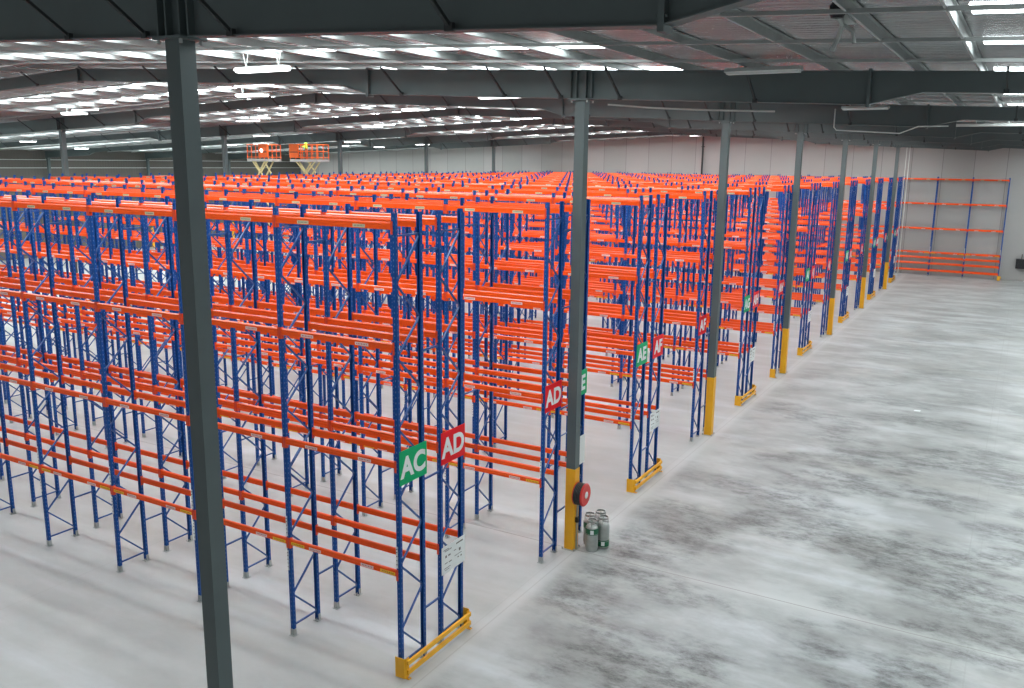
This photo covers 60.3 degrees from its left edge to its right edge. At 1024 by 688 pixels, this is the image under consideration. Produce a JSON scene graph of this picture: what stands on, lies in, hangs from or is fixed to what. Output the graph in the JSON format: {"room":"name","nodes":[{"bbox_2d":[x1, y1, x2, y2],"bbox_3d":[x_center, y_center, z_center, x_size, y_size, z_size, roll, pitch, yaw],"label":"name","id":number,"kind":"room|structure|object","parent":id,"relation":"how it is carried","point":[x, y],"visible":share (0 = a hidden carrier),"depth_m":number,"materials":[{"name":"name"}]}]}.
{"room":"warehouse interior","nodes":[
{"label":"warehouse interior","id":0,"kind":"room"},
{"bbox_2d":[0,149,301,260],"bbox_3d":[-50.973,-11.124,72.347,0.480,10.142,95.800,7,13,29],"label":"wall","id":1,"kind":"structure","parent":0,"point":[25,163],"depth_m":89.28,"materials":[{"name":"grey"}]},
{"bbox_2d":[0,235,1023,687],"bbox_3d":[-4.433,-0.131,47.246,107.600,0.200,96.100,7,13,29],"label":"floor","id":2,"kind":"structure","parent":0,"point":[828,531],"depth_m":21.98,"materials":[{"name":"concrete"}]},
{"bbox_2d":[45,158,51,214],"bbox_3d":[-43.714,-12.988,83.836,0.480,9.293,0.400,7,13,29],"label":"steel column","id":3,"kind":"structure","parent":2,"relation":"on","point":[47,159],"depth_m":82.98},
{"bbox_2d":[58,130,83,330],"bbox_3d":[-23.825,-6.029,47.586,0.480,10.792,0.400,7,13,29],"label":"steel column","id":4,"kind":"structure","parent":2,"relation":"on","point":[62,134],"depth_m":46.72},
{"bbox_2d":[146,159,154,247],"bbox_3d":[-38.208,-14.857,93.161,0.480,9.293,0.400,7,13,29],"label":"steel column","id":5,"kind":"structure","parent":2,"relation":"on","point":[147,160],"depth_m":92.44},
{"bbox_2d":[145,126,1023,158],"bbox_3d":[0.031,-15.829,69.902,89.500,2.904,1.041,7,13,29],"label":"rafter","id":6,"kind":"object","parent":5,"relation":"on","point":[486,136],"visible":0.61,"depth_m":70.07,"materials":[{"name":"paint"}]},
{"bbox_2d":[152,34,232,687],"bbox_3d":[-3.988,1.659,11.512,0.480,10.790,0.400,7,13,29],"label":"steel column","id":7,"kind":"structure","parent":2,"relation":"on","point":[180,49],"depth_m":11.09,"materials":[{"name":"metal"}]},
{"bbox_2d":[0,0,762,42],"bbox_3d":[-27.500,-6.484,23.279,89.500,2.904,1.041,7,13,29],"label":"rafter","id":8,"kind":"object","parent":7,"relation":"on","point":[20,20],"visible":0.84,"depth_m":9.29,"materials":[{"name":"paint"}]},
{"bbox_2d":[0,194,439,658],"bbox_3d":[-14.537,0.249,23.333,29.765,8.530,1.323,7,13,29],"label":"rack","id":9,"kind":"object","parent":2,"relation":"on","point":[274,217],"visible":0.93,"depth_m":17.92,"materials":[{"name":"blue"}]},
{"bbox_2d":[399,440,426,486],"bbox_3d":[-1.782,2.155,15.922,0.012,0.640,0.820,7,13,29],"label":"aisle sign","id":10,"kind":"object","parent":9,"relation":"attached to","point":[412,460],"visible":1,"depth_m":15.90,"materials":[{"name":"green"}]},
{"bbox_2d":[219,136,234,280],"bbox_3d":[-18.319,-7.898,56.910,0.480,10.792,0.400,7,13,29],"label":"steel column","id":11,"kind":"structure","parent":2,"relation":"on","point":[223,138],"depth_m":55.97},
{"bbox_2d":[228,159,234,237],"bbox_3d":[-32.702,-16.726,102.485,0.480,9.293,0.400,7,13,29],"label":"steel column","id":12,"kind":"structure","parent":2,"relation":"on","point":[229,163],"depth_m":101.79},
{"bbox_2d":[228,131,1023,158],"bbox_3d":[5.537,-17.698,79.227,89.500,2.904,1.041,7,13,29],"label":"rafter","id":13,"kind":"object","parent":12,"relation":"on","point":[538,140],"visible":0.71,"depth_m":80.94,"materials":[{"name":"paint"}]},
{"bbox_2d":[0,190,463,643],"bbox_3d":[-16.347,-0.228,25.543,35.165,8.530,0.837,7,13,29],"label":"rack","id":14,"kind":"object","parent":2,"relation":"on","point":[437,219],"visible":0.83,"depth_m":19.36,"materials":[{"name":"blue"}]},
{"bbox_2d":[441,423,464,465],"bbox_3d":[-1.134,1.935,17.019,0.012,0.640,0.820,7,13,29],"label":"aisle sign","id":15,"kind":"object","parent":14,"relation":"attached to","point":[452,440],"visible":1,"depth_m":17.00,"materials":[{"name":"red"}]},
{"bbox_2d":[442,534,464,575],"bbox_3d":[-1.161,4.182,17.485,0.007,0.570,0.820,7,13,29],"label":"notice","id":16,"kind":"object","parent":14,"relation":"attached to","point":[453,554],"visible":1,"depth_m":17.48,"materials":[{"name":"white"}]},
{"bbox_2d":[246,144,280,262],"bbox_3d":[-21.598,-12.066,77.219,2.620,10.650,1.685,7,13,29],"label":"scissor lift","id":17,"kind":"object","parent":2,"relation":"on","point":[263,149],"visible":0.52,"depth_m":75.93,"materials":[{"name":"orange"}]},
{"bbox_2d":[0,182,571,563],"bbox_3d":[-14.124,-0.998,29.381,35.240,8.530,1.430,7,13,29],"label":"rack","id":18,"kind":"object","parent":2,"relation":"on","point":[359,284],"visible":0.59,"depth_m":23.46,"materials":[{"name":"blue"}]},
{"bbox_2d":[545,379,561,412],"bbox_3d":[0.973,1.220,20.587,0.012,0.640,0.820,7,13,29],"label":"aisle sign","id":19,"kind":"object","parent":18,"relation":"attached to","point":[553,392],"visible":1,"depth_m":20.57,"materials":[{"name":"red"}]},
{"bbox_2d":[0,180,590,541],"bbox_3d":[-13.571,-1.186,30.318,35.240,8.530,0.837,7,13,29],"label":"rack","id":20,"kind":"object","parent":2,"relation":"on","point":[491,286],"visible":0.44,"depth_m":24.83,"materials":[{"name":"blue"}]},
{"bbox_2d":[579,434,584,464],"bbox_3d":[1.758,2.674,22.312,0.006,0.750,0.400,7,13,29],"label":"notice","id":21,"kind":"object","parent":20,"relation":"attached to","point":[582,437],"visible":0.64,"depth_m":22.35,"materials":[{"name":"white"}]},
{"bbox_2d":[581,368,586,394],"bbox_3d":[1.675,0.982,21.775,0.012,0.640,0.820,7,13,29],"label":"aisle sign","id":22,"kind":"object","parent":20,"relation":"attached to","point":[584,371],"visible":0.44,"depth_m":21.99,"materials":[{"name":"green"}]},
{"bbox_2d":[289,144,328,258],"bbox_3d":[-17.064,-11.491,74.686,3.070,10.650,1.635,7,13,29],"label":"scissor lift","id":23,"kind":"object","parent":2,"relation":"on","point":[294,151],"visible":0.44,"depth_m":73.47,"materials":[{"name":"orange"}]},
{"bbox_2d":[0,176,657,483],"bbox_3d":[-11.396,-1.924,34.001,35.240,8.530,1.323,7,13,29],"label":"rack","id":24,"kind":"object","parent":2,"relation":"on","point":[339,253],"visible":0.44,"depth_m":28.08,"materials":[{"name":"blue"}]},
{"bbox_2d":[636,341,647,366],"bbox_3d":[3.728,0.285,25.252,0.012,0.640,0.820,7,13,29],"label":"aisle sign","id":25,"kind":"object","parent":24,"relation":"attached to","point":[641,355],"visible":1,"depth_m":25.23,"materials":[{"name":"green"}]},
{"bbox_2d":[0,175,668,477],"bbox_3d":[-10.870,-2.103,34.892,35.240,8.530,0.837,7,13,29],"label":"rack","id":26,"kind":"object","parent":2,"relation":"on","point":[654,272],"visible":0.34,"depth_m":29.50,"materials":[{"name":"blue"}]},
{"bbox_2d":[649,408,659,431],"bbox_3d":[4.348,2.312,26.816,0.007,0.570,0.820,7,13,29],"label":"notice","id":27,"kind":"object","parent":26,"relation":"attached to","point":[655,416],"visible":1,"depth_m":26.80,"materials":[{"name":"white"}]},
{"bbox_2d":[653,333,663,358],"bbox_3d":[4.376,0.065,26.349,0.012,0.640,0.820,7,13,29],"label":"aisle sign","id":28,"kind":"object","parent":26,"relation":"attached to","point":[657,341],"visible":1,"depth_m":26.33,"materials":[{"name":"red"}]},
{"bbox_2d":[335,140,344,257],"bbox_3d":[-12.813,-9.767,66.235,0.480,10.792,0.400,7,13,29],"label":"steel column","id":29,"kind":"structure","parent":2,"relation":"on","point":[339,142],"depth_m":65.31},
{"bbox_2d":[49,173,716,441],"bbox_3d":[-8.614,-2.868,38.712,35.240,8.530,1.430,7,13,29],"label":"rack","id":30,"kind":"object","parent":2,"relation":"on","point":[622,315],"visible":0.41,"depth_m":32.31,"materials":[{"name":"blue"}]},
{"bbox_2d":[698,314,706,335],"bbox_3d":[6.483,-0.650,29.918,0.012,0.640,0.820,7,13,29],"label":"aisle sign","id":31,"kind":"object","parent":30,"relation":"attached to","point":[703,319],"visible":1,"depth_m":29.89,"materials":[{"name":"red"}]},
{"bbox_2d":[73,173,717,430],"bbox_3d":[-8.061,-3.056,39.648,35.240,8.530,0.837,7,13,29],"label":"rack","id":32,"kind":"object","parent":2,"relation":"on","point":[597,305],"visible":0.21,"depth_m":34.48,"materials":[{"name":"blue"}]},
{"bbox_2d":[423,144,427,172],"bbox_3d":[-7.307,-11.636,75.559,0.480,10.792,0.400,7,13,29],"label":"steel column","id":33,"kind":"structure","parent":2,"relation":"on","point":[425,145],"depth_m":74.61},
{"bbox_2d":[395,607,471,679],"bbox_3d":[-1.483,5.812,17.215,0.300,0.400,2.210,7,13,29],"label":"guard","id":34,"kind":"object","parent":2,"relation":"on","point":[402,670],"visible":1,"depth_m":16.84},
{"bbox_2d":[139,173,758,400],"bbox_3d":[-5.886,-3.794,43.332,35.240,8.530,1.323,7,13,29],"label":"rack","id":35,"kind":"object","parent":2,"relation":"on","point":[679,243],"visible":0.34,"depth_m":36.69,"materials":[{"name":"blue"}]},
{"bbox_2d":[744,294,750,312],"bbox_3d":[9.238,-1.586,34.583,0.012,0.640,0.820,7,13,29],"label":"aisle sign","id":36,"kind":"object","parent":35,"relation":"attached to","point":[747,298],"visible":1,"depth_m":34.57,"materials":[{"name":"green"}]},
{"bbox_2d":[158,173,765,397],"bbox_3d":[-5.360,-3.973,44.223,35.240,8.530,0.837,7,13,29],"label":"rack","id":37,"kind":"object","parent":2,"relation":"on","point":[469,314],"visible":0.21,"depth_m":37.96,"materials":[{"name":"blue"}]},
{"bbox_2d":[749,347,754,362],"bbox_3d":[9.858,0.441,36.146,0.007,0.570,0.820,7,13,29],"label":"notice","id":38,"kind":"object","parent":37,"relation":"attached to","point":[752,351],"visible":1,"depth_m":36.13,"materials":[{"name":"white"}]},
{"bbox_2d":[753,291,758,307],"bbox_3d":[9.885,-1.806,35.680,0.012,0.640,0.820,7,13,29],"label":"aisle sign","id":39,"kind":"object","parent":37,"relation":"attached to","point":[756,294],"visible":1,"depth_m":35.65,"materials":[{"name":"red"}]},
{"bbox_2d":[490,146,494,237],"bbox_3d":[-1.801,-13.505,84.884,0.480,10.792,0.400,7,13,29],"label":"steel column","id":40,"kind":"structure","parent":2,"relation":"on","point":[493,147],"depth_m":83.92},
{"bbox_2d":[215,172,791,373],"bbox_3d":[-3.105,-4.739,48.042,35.240,8.530,1.430,7,13,29],"label":"rack","id":41,"kind":"object","parent":2,"relation":"on","point":[610,229],"visible":0.21,"depth_m":41.13,"materials":[{"name":"blue"}]},
{"bbox_2d":[778,279,783,295],"bbox_3d":[11.992,-2.521,39.248,0.012,0.640,0.820,7,13,29],"label":"aisle sign","id":42,"kind":"object","parent":41,"relation":"attached to","point":[781,282],"visible":1,"depth_m":39.21,"materials":[{"name":"red"}]},
{"bbox_2d":[232,172,792,370],"bbox_3d":[-2.552,-4.926,48.979,35.240,8.530,0.837,7,13,29],"label":"rack","id":43,"kind":"object","parent":2,"relation":"on","point":[725,320],"visible":0.19,"depth_m":42.24,"materials":[{"name":"blue"}]},
{"bbox_2d":[279,172,816,351],"bbox_3d":[-0.377,-5.665,52.662,35.240,8.530,1.323,7,13,29],"label":"rack","id":44,"kind":"object","parent":2,"relation":"on","point":[604,296],"visible":0.24,"depth_m":46.92,"materials":[{"name":"blue"}]},
{"bbox_2d":[805,268,809,281],"bbox_3d":[14.747,-3.456,43.913,0.012,0.640,0.820,7,13,29],"label":"aisle sign","id":45,"kind":"object","parent":44,"relation":"attached to","point":[808,269],"visible":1,"depth_m":43.89,"materials":[{"name":"green"}]},
{"bbox_2d":[292,172,820,350],"bbox_3d":[0.149,-5.843,53.553,35.240,8.530,0.837,7,13,29],"label":"rack","id":46,"kind":"object","parent":2,"relation":"on","point":[816,211],"visible":0.14,"depth_m":46.90,"materials":[{"name":"blue"}]},
{"bbox_2d":[811,265,814,278],"bbox_3d":[15.395,-3.676,45.011,0.012,0.640,0.820,7,13,29],"label":"aisle sign","id":47,"kind":"object","parent":46,"relation":"attached to","point":[813,267],"visible":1,"depth_m":44.99,"materials":[{"name":"red"}]},
{"bbox_2d":[561,98,595,551],"bbox_3d":[1.518,-0.210,20.836,0.480,10.790,0.400,7,13,29],"label":"steel column","id":48,"kind":"structure","parent":2,"relation":"on","point":[581,130],"depth_m":20.64,"materials":[{"name":"metal"}]},
{"bbox_2d":[0,66,1023,107],"bbox_3d":[-21.994,-8.353,32.604,89.500,2.904,1.041,7,13,29],"label":"rafter","id":49,"kind":"object","parent":48,"relation":"on","point":[871,86],"visible":0.98,"depth_m":19.30,"materials":[{"name":"paint"}]},
{"bbox_2d":[572,482,590,549],"bbox_3d":[1.692,4.251,21.585,0.297,1.775,0.570,7,13,29],"label":"hose reel","id":50,"kind":"object","parent":48,"relation":"attached to","point":[581,492],"visible":1,"depth_m":21.34,"materials":[{"name":"red"}]},
{"bbox_2d":[333,172,836,337],"bbox_3d":[2.405,-6.609,57.373,35.240,8.530,1.430,7,13,29],"label":"rack","id":51,"kind":"object","parent":2,"relation":"on","point":[814,299],"visible":0.18,"depth_m":50.30,"materials":[{"name":"blue"}]},
{"bbox_2d":[583,511,595,543],"bbox_3d":[1.949,4.631,22.123,0.326,0.798,0.326,7,13,29],"label":"gas cylinder","id":52,"kind":"object","parent":2,"relation":"on","point":[588,512],"visible":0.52,"depth_m":22.06,"materials":[{"name":"metal"}]},
{"bbox_2d":[585,517,598,551],"bbox_3d":[1.970,4.709,21.749,0.326,0.798,0.326,7,13,29],"label":"gas cylinder","id":53,"kind":"object","parent":2,"relation":"on","point":[591,530],"visible":1,"depth_m":21.64,"materials":[{"name":"metal"}]},
{"bbox_2d":[346,172,839,332],"bbox_3d":[2.958,-6.796,58.309,35.240,8.530,0.837,7,13,29],"label":"rack","id":54,"kind":"object","parent":2,"relation":"on","point":[734,288],"visible":0.17,"depth_m":52.24,"materials":[{"name":"blue"}]},
{"bbox_2d":[595,509,606,522],"bbox_3d":[2.238,4.598,22.299,0.326,0.798,0.326,7,13,29],"label":"gas cylinder","id":55,"kind":"object","parent":2,"relation":"on","point":[601,510],"visible":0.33,"depth_m":22.17,"materials":[{"name":"metal"}]},
{"bbox_2d":[597,514,609,548],"bbox_3d":[2.269,4.672,21.942,0.326,0.798,0.326,7,13,29],"label":"gas cylinder","id":56,"kind":"object","parent":2,"relation":"on","point":[604,527],"visible":0.89,"depth_m":21.83,"materials":[{"name":"metal"}]},
{"bbox_2d":[380,171,853,317],"bbox_3d":[5.133,-7.535,61.993,35.240,8.530,1.323,7,13,29],"label":"rack","id":57,"kind":"object","parent":2,"relation":"on","point":[797,286],"visible":0.19,"depth_m":54.66,"materials":[{"name":"blue"}]},
{"bbox_2d":[390,171,857,319],"bbox_3d":[5.659,-7.713,62.884,35.240,8.530,0.837,7,13,29],"label":"rack","id":58,"kind":"object","parent":2,"relation":"on","point":[855,181],"visible":0.12,"depth_m":55.31,"materials":[{"name":"blue"}]},
{"bbox_2d":[626,458,662,492],"bbox_3d":[4.027,3.942,26.545,0.300,0.400,2.210,7,13,29],"label":"guard","id":59,"kind":"object","parent":2,"relation":"on","point":[631,484],"visible":1,"depth_m":26.03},
{"bbox_2d":[421,171,868,309],"bbox_3d":[7.914,-8.479,66.703,35.240,8.530,1.430,7,13,29],"label":"rack","id":60,"kind":"object","parent":2,"relation":"on","point":[857,279],"visible":0.23,"depth_m":59.68,"materials":[{"name":"blue"}]},
{"bbox_2d":[431,171,870,306],"bbox_3d":[8.467,-8.667,67.640,35.240,8.530,0.837,7,13,29],"label":"rack","id":61,"kind":"object","parent":2,"relation":"on","point":[827,179],"visible":0.14,"depth_m":60.88,"materials":[{"name":"blue"}]},
{"bbox_2d":[458,171,880,299],"bbox_3d":[10.642,-9.405,71.323,35.240,8.530,1.323,7,13,29],"label":"rack","id":62,"kind":"object","parent":2,"relation":"on","point":[870,270],"visible":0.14,"depth_m":64.36,"materials":[{"name":"blue"}]},
{"bbox_2d":[466,171,883,295],"bbox_3d":[11.168,-9.584,72.214,35.240,8.530,0.837,7,13,29],"label":"rack","id":63,"kind":"object","parent":2,"relation":"on","point":[882,179],"visible":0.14,"depth_m":65.18,"materials":[{"name":"blue"}]},
{"bbox_2d":[490,171,891,290],"bbox_3d":[13.424,-10.349,76.034,35.240,8.530,1.430,7,13,29],"label":"rack","id":64,"kind":"object","parent":2,"relation":"on","point":[890,179],"visible":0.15,"depth_m":68.97,"materials":[{"name":"blue"}]},
{"bbox_2d":[497,171,892,287],"bbox_3d":[13.977,-10.537,76.970,35.240,8.530,0.837,7,13,29],"label":"rack","id":65,"kind":"object","parent":2,"relation":"on","point":[497,171],"visible":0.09,"depth_m":70.03,"materials":[{"name":"blue"}]},
{"bbox_2d":[697,136,704,248],"bbox_3d":[18.565,-14.292,86.800,0.300,12.000,0.270,7,13,29],"label":"downpipe","id":66,"kind":"object","parent":2,"relation":"on","point":[702,146],"visible":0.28,"depth_m":85.85,"materials":[{"name":"grey metal"}]},
{"bbox_2d":[519,171,900,277],"bbox_3d":[16.152,-11.275,80.654,35.240,8.530,1.323,7,13,29],"label":"rack","id":67,"kind":"object","parent":2,"relation":"on","point":[858,230],"visible":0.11,"depth_m":73.02,"materials":[{"name":"blue"}]},
{"bbox_2d":[524,171,902,279],"bbox_3d":[16.678,-11.454,81.545,35.240,8.530,0.837,7,13,29],"label":"rack","id":68,"kind":"object","parent":2,"relation":"on","point":[525,171],"visible":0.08,"depth_m":74.03,"materials":[{"name":"blue"}]},
{"bbox_2d":[702,121,735,435],"bbox_3d":[7.025,-2.079,30.161,0.480,10.790,0.400,7,13,29],"label":"steel column","id":69,"kind":"structure","parent":2,"relation":"on","point":[726,125],"depth_m":30.02,"materials":[{"name":"metal"}]},
{"bbox_2d":[0,92,1023,134],"bbox_3d":[-16.488,-10.222,41.928,89.500,2.904,1.041,7,13,29],"label":"rafter","id":70,"kind":"object","parent":69,"relation":"on","point":[896,115],"visible":0.91,"depth_m":30.49,"materials":[{"name":"paint"}]},
{"bbox_2d":[841,104,889,109],"bbox_3d":[10.517,-7.184,26.185,1.320,0.426,0.320,7,13,29],"label":"lamp","id":71,"kind":"object","parent":70,"relation":"hanging from","point":[873,107],"visible":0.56,"depth_m":26.09,"materials":[{"name":"grey"}]},
{"bbox_2d":[842,108,888,109],"bbox_3d":[10.515,-6.992,26.225,1.260,0.033,0.270,7,13,29],"label":"diffuser","id":72,"kind":"object","parent":71,"relation":"attached to","point":[842,108],"depth_m":26.11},
{"bbox_2d":[833,109,947,133],"bbox_3d":[11.332,-6.693,26.427,3.217,0.767,0.040,7,13,29],"label":"cable","id":73,"kind":"object","parent":70,"relation":"hanging from","point":[835,109],"visible":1,"depth_m":26.63,"materials":[{"name":"grey plastic"}]},
{"bbox_2d":[734,384,755,405],"bbox_3d":[9.536,2.072,35.876,0.300,0.400,2.210,7,13,29],"label":"guard","id":74,"kind":"object","parent":2,"relation":"on","point":[738,402],"visible":1,"depth_m":35.27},
{"bbox_2d":[769,369,776,377],"bbox_3d":[11.768,1.314,39.654,0.300,0.400,0.120,7,13,29],"label":"guard","id":75,"kind":"object","parent":2,"relation":"on","point":[772,371],"visible":1,"depth_m":39.62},
{"bbox_2d":[547,170,1010,280],"bbox_3d":[22.577,-11.992,84.460,43.340,8.530,0.837,7,13,29],"label":"rack","id":76,"kind":"object","parent":2,"relation":"on","point":[932,228],"visible":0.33,"depth_m":76.32,"materials":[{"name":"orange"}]},
{"bbox_2d":[778,132,806,373],"bbox_3d":[12.531,-3.948,39.486,0.480,10.790,0.400,7,13,29],"label":"steel column","id":77,"kind":"structure","parent":2,"relation":"on","point":[800,135],"depth_m":39.35,"materials":[{"name":"metal"}]},
{"bbox_2d":[0,107,1023,147],"bbox_3d":[-10.982,-12.091,51.253,89.500,2.904,1.041,7,13,29],"label":"rafter","id":78,"kind":"object","parent":77,"relation":"on","point":[951,131],"visible":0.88,"depth_m":45.16,"materials":[{"name":"paint"}]},
{"bbox_2d":[797,340,811,355],"bbox_3d":[15.046,0.201,45.206,0.300,0.400,2.210,7,13,29],"label":"guard","id":79,"kind":"object","parent":2,"relation":"on","point":[799,350],"visible":1,"depth_m":44.38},
{"bbox_2d":[826,139,850,334],"bbox_3d":[18.037,-5.817,48.810,0.480,10.790,0.400,7,13,29],"label":"steel column","id":80,"kind":"structure","parent":2,"relation":"on","point":[845,141],"depth_m":48.68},
{"bbox_2d":[45,118,1023,157],"bbox_3d":[-5.475,-13.960,60.578,89.500,2.904,1.041,7,13,29],"label":"rafter","id":81,"kind":"object","parent":80,"relation":"on","point":[406,131],"visible":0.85,"depth_m":58.80,"materials":[{"name":"paint"}]},
{"bbox_2d":[838,311,848,322],"bbox_3d":[20.555,-1.669,54.537,0.300,0.400,2.210,7,13,29],"label":"guard","id":82,"kind":"object","parent":2,"relation":"on","point":[846,316],"visible":1,"depth_m":53.68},
{"bbox_2d":[858,144,879,308],"bbox_3d":[23.543,-7.686,58.135,0.480,10.790,0.400,7,13,29],"label":"steel column","id":83,"kind":"structure","parent":2,"relation":"on","point":[875,152],"depth_m":58.03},
{"bbox_2d":[883,147,901,289],"bbox_3d":[29.049,-9.555,67.459,0.480,10.790,0.400,7,13,29],"label":"steel column","id":84,"kind":"structure","parent":2,"relation":"on","point":[897,148],"depth_m":67.33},
{"bbox_2d":[894,147,907,273],"bbox_3d":[33.953,-11.711,76.881,0.061,11.300,0.070,7,13,29],"label":"conduit","id":85,"kind":"object","parent":2,"relation":"on","point":[907,147],"visible":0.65,"depth_m":76.90,"materials":[{"name":"grey"}]},
{"bbox_2d":[897,148,910,273],"bbox_3d":[34.170,-11.683,76.759,0.061,11.300,0.070,7,13,29],"label":"conduit","id":86,"kind":"object","parent":2,"relation":"on","point":[910,148],"visible":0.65,"depth_m":76.71,"materials":[{"name":"grey"}]},
{"bbox_2d":[0,0,1023,154],"bbox_3d":[-3.748,-11.347,45.918,107.600,2.520,98.349,7,13,29],"label":"ceiling","id":87,"kind":"structure","parent":0,"point":[891,35],"depth_m":18.14,"materials":[{"name":"metal"}]},
{"bbox_2d":[23,91,51,100],"bbox_3d":[-18.946,-9.924,35.127,1.390,0.426,0.320,7,13,29],"label":"lamp","id":88,"kind":"object","parent":87,"relation":"hanging from","point":[30,98],"visible":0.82,"depth_m":34.98,"materials":[{"name":"white"}]},
{"bbox_2d":[25,99,49,100],"bbox_3d":[-18.948,-9.731,35.166,1.330,0.033,0.270,7,13,29],"label":"diffuser","id":89,"kind":"object","parent":88,"relation":"attached to","point":[25,99],"depth_m":35.01,"materials":[{"name":"white"}]},
{"bbox_2d":[61,109,87,114],"bbox_3d":[-20.747,-11.084,41.720,1.650,0.426,0.320,7,13,29],"label":"lamp","id":90,"kind":"object","parent":87,"relation":"hanging from","point":[81,112],"visible":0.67,"depth_m":41.58,"materials":[{"name":"white"}]},
{"bbox_2d":[70,102,98,110],"bbox_3d":[-19.343,-10.785,39.855,1.650,0.426,0.320,7,13,29],"label":"lamp","id":91,"kind":"object","parent":87,"relation":"hanging from","point":[92,108],"visible":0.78,"depth_m":39.79,"materials":[{"name":"white"}]},
{"bbox_2d":[72,109,96,110],"bbox_3d":[-19.345,-10.592,39.895,1.590,0.033,0.270,7,13,29],"label":"diffuser","id":92,"kind":"object","parent":91,"relation":"attached to","point":[72,109],"depth_m":39.83,"materials":[{"name":"white"}]},
{"bbox_2d":[235,118,260,121],"bbox_3d":[-14.678,-12.578,48.915,1.650,0.426,0.320,7,13,29],"label":"lamp","id":93,"kind":"object","parent":87,"relation":"hanging from","point":[240,119],"visible":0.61,"depth_m":48.90,"materials":[{"name":"white"}]},
{"bbox_2d":[235,88,269,96],"bbox_3d":[-10.502,-10.221,35.585,1.650,0.426,0.320,7,13,29],"label":"lamp","id":94,"kind":"object","parent":87,"relation":"hanging from","point":[242,94],"visible":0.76,"depth_m":35.49,"materials":[{"name":"white"}]},
{"bbox_2d":[236,95,268,96],"bbox_3d":[-10.505,-10.029,35.624,1.590,0.033,0.270,7,13,29],"label":"diffuser","id":95,"kind":"object","parent":94,"relation":"attached to","point":[236,95],"depth_m":35.61,"materials":[{"name":"white"}]},
{"bbox_2d":[233,83,274,87],"bbox_3d":[-8.898,-9.082,30.316,1.650,0.426,0.320,7,13,29],"label":"lamp","id":96,"kind":"object","parent":87,"relation":"hanging from","point":[239,85],"visible":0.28,"depth_m":30.30,"materials":[{"name":"white"}]},
{"bbox_2d":[235,85,272,87],"bbox_3d":[-8.900,-8.890,30.356,1.590,0.033,0.270,7,13,29],"label":"diffuser","id":97,"kind":"object","parent":96,"relation":"attached to","point":[239,86],"depth_m":30.32,"materials":[{"name":"white"}]},
{"bbox_2d":[250,111,270,118],"bbox_3d":[-13.514,-12.320,47.290,1.260,0.426,0.320,7,13,29],"label":"lamp","id":98,"kind":"object","parent":87,"relation":"hanging from","point":[254,116],"visible":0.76,"depth_m":47.14,"materials":[{"name":"white"}]},
{"bbox_2d":[233,52,291,72],"bbox_3d":[-5.902,-6.647,20.786,1.590,0.426,0.320,7,13,29],"label":"lamp","id":99,"kind":"object","parent":87,"relation":"hanging from","point":[273,68],"visible":0.94,"depth_m":20.68,"materials":[{"name":"white"}]},
{"bbox_2d":[235,68,289,72],"bbox_3d":[-5.904,-6.455,20.826,1.530,0.033,0.270,7,13,29],"label":"diffuser","id":100,"kind":"object","parent":99,"relation":"attached to","point":[238,70],"depth_m":20.75,"materials":[{"name":"white"}]},
{"bbox_2d":[362,122,382,127],"bbox_3d":[-9.033,-14.229,57.000,1.560,0.426,0.320,7,13,29],"label":"lamp","id":101,"kind":"object","parent":87,"relation":"hanging from","point":[365,122],"visible":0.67,"depth_m":56.97,"materials":[{"name":"white"}]},
{"bbox_2d":[374,121,395,124],"bbox_3d":[-7.952,-13.870,54.925,1.490,0.426,0.320,7,13,29],"label":"lamp","id":102,"kind":"object","parent":87,"relation":"hanging from","point":[378,123],"visible":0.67,"depth_m":54.80,"materials":[{"name":"white"}]},
{"bbox_2d":[401,105,429,110],"bbox_3d":[-4.891,-12.031,44.577,1.560,0.426,0.320,7,13,29],"label":"lamp","id":103,"kind":"object","parent":87,"relation":"hanging from","point":[423,108],"visible":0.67,"depth_m":44.46,"materials":[{"name":"white"}]},
{"bbox_2d":[478,97,504,98],"bbox_3d":[-0.402,-8.620,30.118,1.630,0.426,0.320,7,13,29],"label":"lamp","id":104,"kind":"object","parent":87,"relation":"hanging from","point":[478,97],"visible":0.13,"depth_m":30.25,"materials":[{"name":"white"}]},
{"bbox_2d":[608,104,774,111],"bbox_3d":[3.897,-5.245,19.559,3.852,0.258,0.044,7,13,29],"label":"conduit","id":105,"kind":"object","parent":87,"relation":"attached to","point":[608,104],"visible":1,"depth_m":19.47,"materials":[{"name":"grey"}]},
{"bbox_2d":[724,56,802,74],"bbox_3d":[4.792,-5.370,16.766,1.430,0.426,0.320,7,13,29],"label":"lamp","id":106,"kind":"object","parent":87,"relation":"hanging from","point":[793,68],"visible":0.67,"depth_m":16.68,"materials":[{"name":"grey"}]},
{"bbox_2d":[726,70,800,74],"bbox_3d":[4.789,-5.177,16.806,1.370,0.033,0.270,7,13,29],"label":"diffuser","id":107,"kind":"object","parent":106,"relation":"attached to","point":[728,72],"depth_m":16.77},
{"bbox_2d":[829,2,855,51],"bbox_3d":[4.000,-3.949,10.676,0.332,0.714,0.588,7,13,29],"label":"bracket","id":108,"kind":"object","parent":87,"relation":"hanging from","point":[844,20],"visible":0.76,"depth_m":10.72,"materials":[{"name":"black"}]},
{"bbox_2d":[956,120,1023,126],"bbox_3d":[16.056,-6.754,26.218,5.050,0.500,0.160,7,13,29],"label":"lamp","id":109,"kind":"object","parent":87,"relation":"hanging from","point":[992,124],"visible":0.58,"depth_m":26.96,"materials":[{"name":"white"}]},
{"bbox_2d":[300,135,1023,280],"bbox_3d":[19.611,-14.443,86.571,107.600,12.410,0.200,7,13,29],"label":"wall","id":110,"kind":"structure","parent":0,"point":[683,154],"depth_m":79.50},
{"bbox_2d":[1015,254,1023,268],"bbox_3d":[42.800,-6.929,73.986,0.800,1.200,0.475,7,13,29],"label":"wall heater","id":111,"kind":"object","parent":110,"relation":"attached to","point":[1019,262],"visible":1,"depth_m":73.90,"materials":[{"name":"black"}]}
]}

